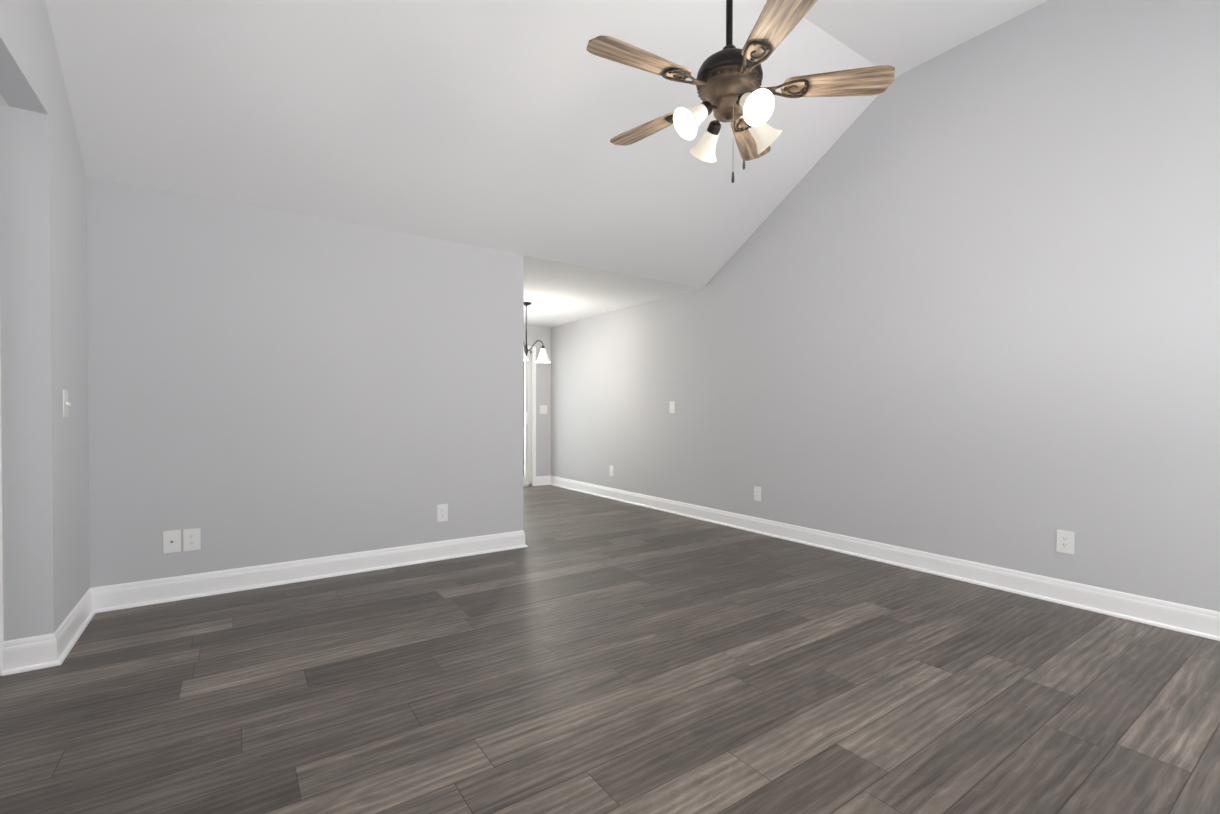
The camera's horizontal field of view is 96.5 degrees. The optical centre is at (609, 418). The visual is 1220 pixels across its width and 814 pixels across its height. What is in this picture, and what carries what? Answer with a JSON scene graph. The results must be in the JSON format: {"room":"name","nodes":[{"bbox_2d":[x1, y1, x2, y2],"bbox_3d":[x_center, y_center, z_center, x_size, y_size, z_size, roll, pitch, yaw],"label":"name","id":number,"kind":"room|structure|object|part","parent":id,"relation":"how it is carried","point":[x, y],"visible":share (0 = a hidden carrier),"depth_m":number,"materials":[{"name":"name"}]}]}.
{"room":"empty living room","nodes":[
{"label":"empty living room","id":0,"kind":"room"},
{"bbox_2d":[0,104,14,640],"bbox_3d":[-3.583,-0.140,1.754,2.328,2.490,0.160,0,1,-35],"label":"wall","id":1,"kind":"structure","parent":0,"point":[5,219],"depth_m":2.34,"materials":[{"name":"paint"}]},
{"bbox_2d":[0,358,3,675],"bbox_3d":[-3.026,0.052,2.109,0.942,2.101,0.138,0,1,-35],"label":"door frame","id":2,"kind":"structure","parent":1,"relation":"attached to","point":[1,608],"depth_m":2.33,"materials":[{"name":"white wood"}]},
{"bbox_2d":[0,0,89,638],"bbox_3d":[-1.519,-0.778,0.924,0.120,3.800,5.297,0,1,-35],"label":"wall","id":3,"kind":"structure","parent":0,"point":[48,209],"depth_m":2.41,"materials":[{"name":"paint"}]},
{"bbox_2d":[62,389,70,416],"bbox_3d":[-2.605,-0.073,2.618,0.022,0.132,0.083,0,1,-35],"label":"light switch","id":4,"kind":"object","parent":3,"relation":"attached to","point":[65,403],"visible":0.96,"depth_m":2.60,"materials":[{"name":"white plastic"}]},
{"bbox_2d":[38,587,97,668],"bbox_3d":[-2.678,1.026,2.719,0.045,0.140,0.737,0,1,-35],"label":"baseboard","id":5,"kind":"structure","parent":3,"relation":"attached to","point":[53,648],"depth_m":2.59,"materials":[{"name":"white wood"}]},
{"bbox_2d":[86,176,527,587],"bbox_3d":[-1.854,-0.161,3.853,2.666,2.490,0.120,0,1,-35],"label":"wall","id":6,"kind":"structure","parent":0,"point":[236,350],"depth_m":3.57,"materials":[{"name":"paint"}]},
{"bbox_2d":[163,530,180,553],"bbox_3d":[-2.616,0.737,3.253,0.083,0.132,0.017,0,1,-35],"label":"outlet","id":7,"kind":"object","parent":6,"relation":"attached to","point":[171,541],"visible":1,"depth_m":3.25,"materials":[{"name":"white plastic"}]},
{"bbox_2d":[183,528,200,550],"bbox_3d":[-2.540,0.737,3.311,0.083,0.132,0.009,0,1,-35],"label":"outlet","id":8,"kind":"object","parent":6,"relation":"attached to","point":[191,539],"visible":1,"depth_m":3.31,"materials":[{"name":"white plastic"}]},
{"bbox_2d":[98,530,527,612],"bbox_3d":[-1.809,1.015,3.820,2.693,0.140,0.040,0,1,-35],"label":"baseboard","id":9,"kind":"structure","parent":6,"relation":"attached to","point":[162,590],"depth_m":3.60,"materials":[{"name":"white wood"}]},
{"bbox_2d":[437,504,447,521],"bbox_3d":[-1.286,0.726,4.182,0.083,0.132,0.009,0,1,-35],"label":"outlet","id":10,"kind":"object","parent":6,"relation":"attached to","point":[442,512],"visible":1,"depth_m":4.18,"materials":[{"name":"white plastic"}]},
{"bbox_2d":[384,230,395,548],"bbox_3d":[-2.607,-0.183,5.426,0.120,2.490,3.324,0,1,-35],"label":"wall","id":11,"kind":"structure","parent":0,"point":[389,236],"depth_m":3.96,"materials":[{"name":"paint"}]},
{"bbox_2d":[0,0,1047,326],"bbox_3d":[-1.391,-1.967,2.946,7.304,1.392,8.741,0,1,-35],"label":"ceiling","id":12,"kind":"structure","parent":0,"point":[494,124],"depth_m":3.38,"materials":[{"name":"paint"}]},
{"bbox_2d":[524,302,550,362],"bbox_3d":[-1.000,-1.034,6.588,0.534,0.706,0.534,0,1,-35],"label":"chandelier","id":13,"kind":"object","parent":12,"relation":"hanging from","point":[542,357],"visible":0.52,"depth_m":6.56,"materials":[{"name":"white glass"}]},
{"bbox_2d":[586,0,894,182],"bbox_3d":[0.452,-1.735,2.230,1.206,1.587,1.218,0,1,-35],"label":"ceiling fan","id":14,"kind":"object","parent":12,"relation":"hanging from","point":[727,81],"visible":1,"depth_m":2.15,"materials":[{"name":"brown wood"}]},
{"bbox_3d":[0.221,-1.343,2.494,0.541,0.039,0.145,1,1,44],"label":"blade","id":15,"kind":"part","parent":14,"relation":"part of","materials":[{"name":"brown wood"}]},
{"bbox_3d":[0.164,-1.338,2.064,0.541,0.039,0.145,0,1,-28],"label":"blade","id":16,"kind":"part","parent":14,"relation":"part of","materials":[{"name":"brown wood"}]},
{"bbox_3d":[0.648,-1.343,2.572,0.145,0.039,0.541,1,1,26],"label":"blade","id":17,"kind":"part","parent":14,"relation":"part of","materials":[{"name":"brown wood"}]},
{"bbox_3d":[0.555,-1.335,1.876,0.145,0.039,0.541,0,1,-10],"label":"blade","id":18,"kind":"part","parent":14,"relation":"part of","materials":[{"name":"brown wood"}]},
{"bbox_3d":[0.855,-1.338,2.190,0.541,0.039,0.145,0,1,8],"label":"blade","id":19,"kind":"part","parent":14,"relation":"part of","materials":[{"name":"brown wood"}]},
{"bbox_2d":[528,325,551,475],"bbox_3d":[-2.210,-0.210,7.651,3.030,2.490,0.120,0,1,-35],"label":"wall","id":20,"kind":"structure","parent":0,"point":[544,334],"depth_m":8.40,"materials":[{"name":"paint"}]},
{"bbox_2d":[523,353,528,483],"bbox_3d":[-1.951,0.009,7.815,1.720,1.990,0.133,0,1,-35],"label":"patio door","id":21,"kind":"structure","parent":20,"relation":"in","point":[526,425],"depth_m":8.28,"materials":[{"name":"white glass"}]},
{"bbox_2d":[523,346,535,486],"bbox_3d":[-1.955,-0.027,7.820,1.924,2.122,0.138,0,1,-35],"label":"door frame","id":22,"kind":"structure","parent":20,"relation":"attached to","point":[532,418],"depth_m":8.29,"materials":[{"name":"white wood"}]},
{"bbox_2d":[540,405,546,413],"bbox_3d":[-1.020,-0.136,8.393,0.129,0.132,0.022,0,1,-35],"label":"light switch","id":23,"kind":"object","parent":20,"relation":"attached to","point":[543,409],"visible":1,"depth_m":8.40,"materials":[{"name":"white plastic"}]},
{"bbox_2d":[0,485,1219,813],"bbox_3d":[-1.401,1.147,2.985,7.304,0.100,8.741,0,1,-35],"label":"floor","id":24,"kind":"structure","parent":0,"point":[582,653],"depth_m":2.19,"materials":[{"name":"brown wood"}]},
{"bbox_2d":[552,0,1219,611],"bbox_3d":[1.555,-0.820,5.010,0.120,3.800,8.741,0,1,-35],"label":"wall","id":25,"kind":"structure","parent":0,"point":[960,302],"depth_m":3.60,"materials":[{"name":"paint"}]},
{"bbox_2d":[610,466,612,475],"bbox_3d":[0.018,0.686,7.122,0.009,0.132,0.083,0,1,-35],"label":"electrical outlet","id":26,"kind":"object","parent":25,"relation":"attached to","point":[611,470],"visible":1,"depth_m":7.12,"materials":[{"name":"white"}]},
{"bbox_2d":[669,401,674,412],"bbox_3d":[0.692,-0.124,6.134,0.022,0.132,0.083,0,1,-35],"label":"light switch","id":27,"kind":"object","parent":25,"relation":"attached to","point":[671,406],"visible":1,"depth_m":6.13,"materials":[{"name":"white plastic"}]},
{"bbox_2d":[754,486,760,500],"bbox_3d":[1.393,0.711,5.144,0.009,0.132,0.083,0,1,-35],"label":"electrical outlet","id":28,"kind":"object","parent":25,"relation":"attached to","point":[757,493],"visible":1,"depth_m":5.14,"materials":[{"name":"white plastic"}]},
{"bbox_2d":[546,475,1219,640],"bbox_3d":[1.490,1.010,4.991,0.027,0.140,8.501,0,1,-35],"label":"baseboard","id":29,"kind":"structure","parent":25,"relation":"attached to","point":[1196,621],"depth_m":3.68,"materials":[{"name":"white wood"}]},
{"bbox_2d":[1056,530,1073,553],"bbox_3d":[2.711,0.736,3.245,0.009,0.132,0.083,0,1,-35],"label":"electrical outlet","id":30,"kind":"object","parent":25,"relation":"attached to","point":[1065,542],"visible":1,"depth_m":3.24,"materials":[{"name":"white plastic"}]},
{"label":"outside","id":31,"kind":"structure","parent":0,"visible":0},
{"bbox_3d":[-6.558,1.739,18.249,34.000,0.100,22.199,0,1,-35],"label":"ground","id":32,"kind":"structure","parent":31,"visible":0},
{"bbox_2d":[523,391,523,475],"bbox_3d":[-4.632,-1.997,14.761,14.333,7.572,9.702,0,1,-35],"label":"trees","id":33,"kind":"object","parent":32,"relation":"on","point":[523,427],"depth_m":11.35,"materials":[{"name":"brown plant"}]}
]}

